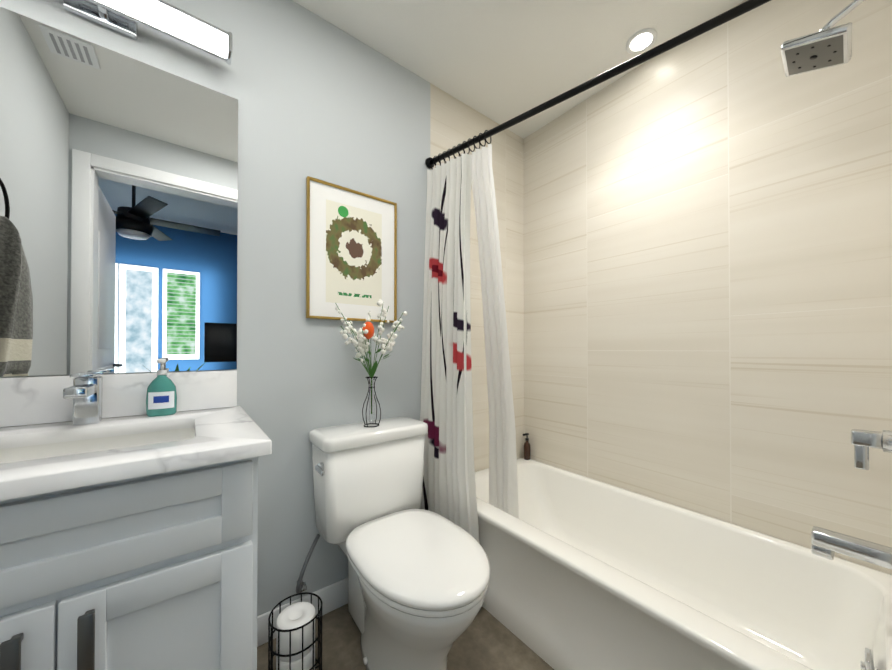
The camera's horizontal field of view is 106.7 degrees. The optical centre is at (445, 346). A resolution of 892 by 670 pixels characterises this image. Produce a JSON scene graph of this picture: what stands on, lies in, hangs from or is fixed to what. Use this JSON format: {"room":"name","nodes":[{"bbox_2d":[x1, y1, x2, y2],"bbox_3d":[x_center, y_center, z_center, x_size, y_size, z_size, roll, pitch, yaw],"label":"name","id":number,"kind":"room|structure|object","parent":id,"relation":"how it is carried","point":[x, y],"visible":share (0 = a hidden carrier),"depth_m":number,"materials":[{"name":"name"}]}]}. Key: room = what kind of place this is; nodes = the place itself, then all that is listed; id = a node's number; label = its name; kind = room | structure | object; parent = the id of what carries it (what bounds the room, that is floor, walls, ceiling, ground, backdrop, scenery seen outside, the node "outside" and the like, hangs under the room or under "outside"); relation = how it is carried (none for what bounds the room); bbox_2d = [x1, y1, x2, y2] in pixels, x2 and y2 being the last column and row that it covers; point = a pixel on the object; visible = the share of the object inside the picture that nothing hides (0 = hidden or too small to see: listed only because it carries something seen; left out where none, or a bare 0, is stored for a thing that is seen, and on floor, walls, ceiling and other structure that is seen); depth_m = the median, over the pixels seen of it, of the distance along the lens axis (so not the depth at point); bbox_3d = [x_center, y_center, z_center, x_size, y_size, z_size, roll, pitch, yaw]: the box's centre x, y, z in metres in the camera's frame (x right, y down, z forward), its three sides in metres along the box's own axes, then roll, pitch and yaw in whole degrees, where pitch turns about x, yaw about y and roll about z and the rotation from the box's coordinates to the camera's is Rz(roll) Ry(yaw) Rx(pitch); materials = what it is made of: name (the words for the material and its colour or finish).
{"room":"bathroom","nodes":[
{"label":"bathroom","id":0,"kind":"room"},
{"bbox_2d":[0,0,429,615],"bbox_3d":[-0.753,-0.133,1.232,1.625,2.440,0.100,0,-1,-38],"label":"wall","id":1,"kind":"structure","parent":0,"point":[316,96],"depth_m":1.30,"materials":[{"name":"grey paint"}]},
{"bbox_2d":[0,7,237,376],"bbox_3d":[-1.003,-0.399,0.972,0.668,0.956,0.006,0,-1,-38],"label":"mirror","id":2,"kind":"object","parent":1,"relation":"attached to","point":[118,206],"visible":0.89,"depth_m":0.98,"materials":[{"name":"clear glass"}]},
{"bbox_2d":[63,0,232,64],"bbox_3d":[-0.969,-0.978,0.929,0.617,0.075,0.122,0,-1,-38],"label":"vanity light","id":3,"kind":"object","parent":1,"relation":"attached to","point":[125,17],"visible":1,"depth_m":0.98,"materials":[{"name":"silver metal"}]},
{"bbox_2d":[257,577,347,646],"bbox_3d":[-0.409,1.036,1.418,0.829,0.105,0.013,0,-1,-38],"label":"baseboard","id":4,"kind":"structure","parent":1,"relation":"attached to","point":[333,596],"depth_m":1.33,"materials":[{"name":"white wood"}]},
{"bbox_2d":[306,176,396,322],"bbox_3d":[-0.393,-0.392,1.435,0.400,0.560,0.020,0,-1,-38],"label":"picture frame","id":5,"kind":"object","parent":1,"relation":"attached to","point":[351,253],"visible":0.85,"depth_m":1.42,"materials":[{"name":"white paper"}]},
{"bbox_2d":[430,83,523,471],"bbox_3d":[0.220,-0.127,1.986,0.837,2.440,0.100,0,-1,-38],"label":"wall tiles","id":6,"kind":"structure","parent":1,"relation":"attached to","point":[454,121],"depth_m":1.99,"materials":[{"name":"beige tile"}]},
{"bbox_2d":[425,0,770,169],"bbox_3d":[0.484,-0.925,1.204,1.501,0.064,0.057,0,-1,40],"label":"curtain rod","id":7,"kind":"object","parent":6,"relation":"attached to","point":[717,21],"visible":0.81,"depth_m":1.14,"materials":[{"name":"black metal"}]},
{"bbox_2d":[420,144,518,543],"bbox_3d":[0.103,0.077,1.544,0.300,1.924,0.408,0,-1,-38],"label":"shower curtain","id":8,"kind":"object","parent":7,"relation":"hanging from","point":[449,484],"visible":0.88,"depth_m":1.50,"materials":[{"name":"fabric"}]},
{"bbox_2d":[257,604,553,669],"bbox_3d":[0.064,1.114,0.850,2.462,0.060,1.690,0,-1,-38],"label":"floor","id":9,"kind":"structure","parent":0,"point":[486,640],"depth_m":1.20,"materials":[{"name":"tile"}]},
{"bbox_2d":[0,370,271,669],"bbox_3d":[-0.832,0.576,0.739,0.697,1.014,0.570,0,-1,-38],"label":"bathroom vanity","id":10,"kind":"object","parent":9,"relation":"on","point":[128,533],"visible":1,"depth_m":0.65,"materials":[{"name":"painted wood"},{"name":"marble"}]},
{"bbox_2d":[146,359,176,416],"bbox_3d":[-0.855,0.122,0.998,0.072,0.171,0.060,0,-1,-38],"label":"soap dispenser","id":11,"kind":"object","parent":10,"relation":"on","point":[161,396],"visible":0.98,"depth_m":0.99,"materials":[{"name":"teal plastic"}]},
{"bbox_2d":[268,592,322,669],"bbox_3d":[-0.488,0.971,1.081,0.162,0.226,0.162,0,-1,-38],"label":"toilet paper holder","id":12,"kind":"object","parent":9,"relation":"on","point":[296,638],"visible":1,"depth_m":1.05,"materials":[{"name":"black metal"}]},
{"bbox_2d":[296,417,489,669],"bbox_3d":[-0.179,0.706,1.142,0.518,0.761,0.731,0,-1,-38],"label":"toilet","id":13,"kind":"object","parent":9,"relation":"on","point":[418,580],"visible":1,"depth_m":1.12,"materials":[{"name":"white ceramic"}]},
{"bbox_2d":[335,299,406,426],"bbox_3d":[-0.289,0.069,1.370,0.309,0.512,0.170,0,-1,-38],"label":"flower vase","id":14,"kind":"object","parent":13,"relation":"on","point":[365,333],"visible":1,"depth_m":1.35,"materials":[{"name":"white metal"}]},
{"bbox_2d":[475,457,891,669],"bbox_3d":[0.660,0.892,1.325,0.733,0.390,1.462,0,-1,-38],"label":"bathtub","id":15,"kind":"object","parent":9,"relation":"on","point":[587,573],"visible":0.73,"depth_m":1.16,"materials":[{"name":"white ceramic"}]},
{"bbox_2d":[523,433,530,459],"bbox_3d":[0.501,0.622,2.071,0.056,0.161,0.042,0,-1,-38],"label":"shampoo bottle","id":16,"kind":"object","parent":15,"relation":"on","point":[527,452],"visible":0.96,"depth_m":2.06,"materials":[{"name":"brown plastic"}]},
{"bbox_2d":[293,0,743,138],"bbox_3d":[0.028,-1.386,0.917,2.462,0.060,1.570,0,-1,-38],"label":"ceiling","id":17,"kind":"structure","parent":0,"point":[499,61],"depth_m":1.46,"materials":[{"name":"white paint"}]},
{"bbox_2d":[626,28,656,54],"bbox_3d":[0.864,-1.348,1.469,0.120,0.006,0.120,0,-1,-38],"label":"recessed light","id":18,"kind":"object","parent":17,"relation":"in","point":[640,41],"visible":1,"depth_m":1.47,"materials":[{"name":"white"}]},
{"bbox_2d":[524,0,891,574],"bbox_3d":[1.029,-0.131,1.543,0.100,2.440,1.590,0,-1,-38],"label":"wall tile","id":19,"kind":"structure","parent":0,"point":[707,273],"depth_m":1.33,"materials":[{"name":"beige tile"}]},
{"bbox_3d":[1.148,-0.258,0.707,0.737,2.680,0.120,0,-1,-38],"label":"wall tiles","id":20,"kind":"structure","parent":0,"visible":0},
{"bbox_2d":[781,0,864,76],"bbox_3d":[1.054,-0.854,0.870,0.130,0.154,0.244,0,-1,-38],"label":"shower head","id":21,"kind":"object","parent":20,"relation":"attached to","point":[827,45],"visible":1,"depth_m":0.89},
{"bbox_2d":[811,526,891,569],"bbox_3d":[1.069,0.525,0.839,0.068,0.078,0.194,0,-1,-38],"label":"tub spout","id":22,"kind":"object","parent":20,"relation":"attached to","point":[827,544],"visible":1,"depth_m":0.85,"materials":[{"name":"silver metal"}]},
{"bbox_2d":[851,429,891,469],"bbox_3d":[1.090,0.233,0.814,0.160,0.160,0.124,0,-1,-38],"label":"shower valve","id":23,"kind":"object","parent":20,"relation":"attached to","point":[862,441],"visible":1,"depth_m":0.83,"materials":[{"name":"silver metal"}]}
]}

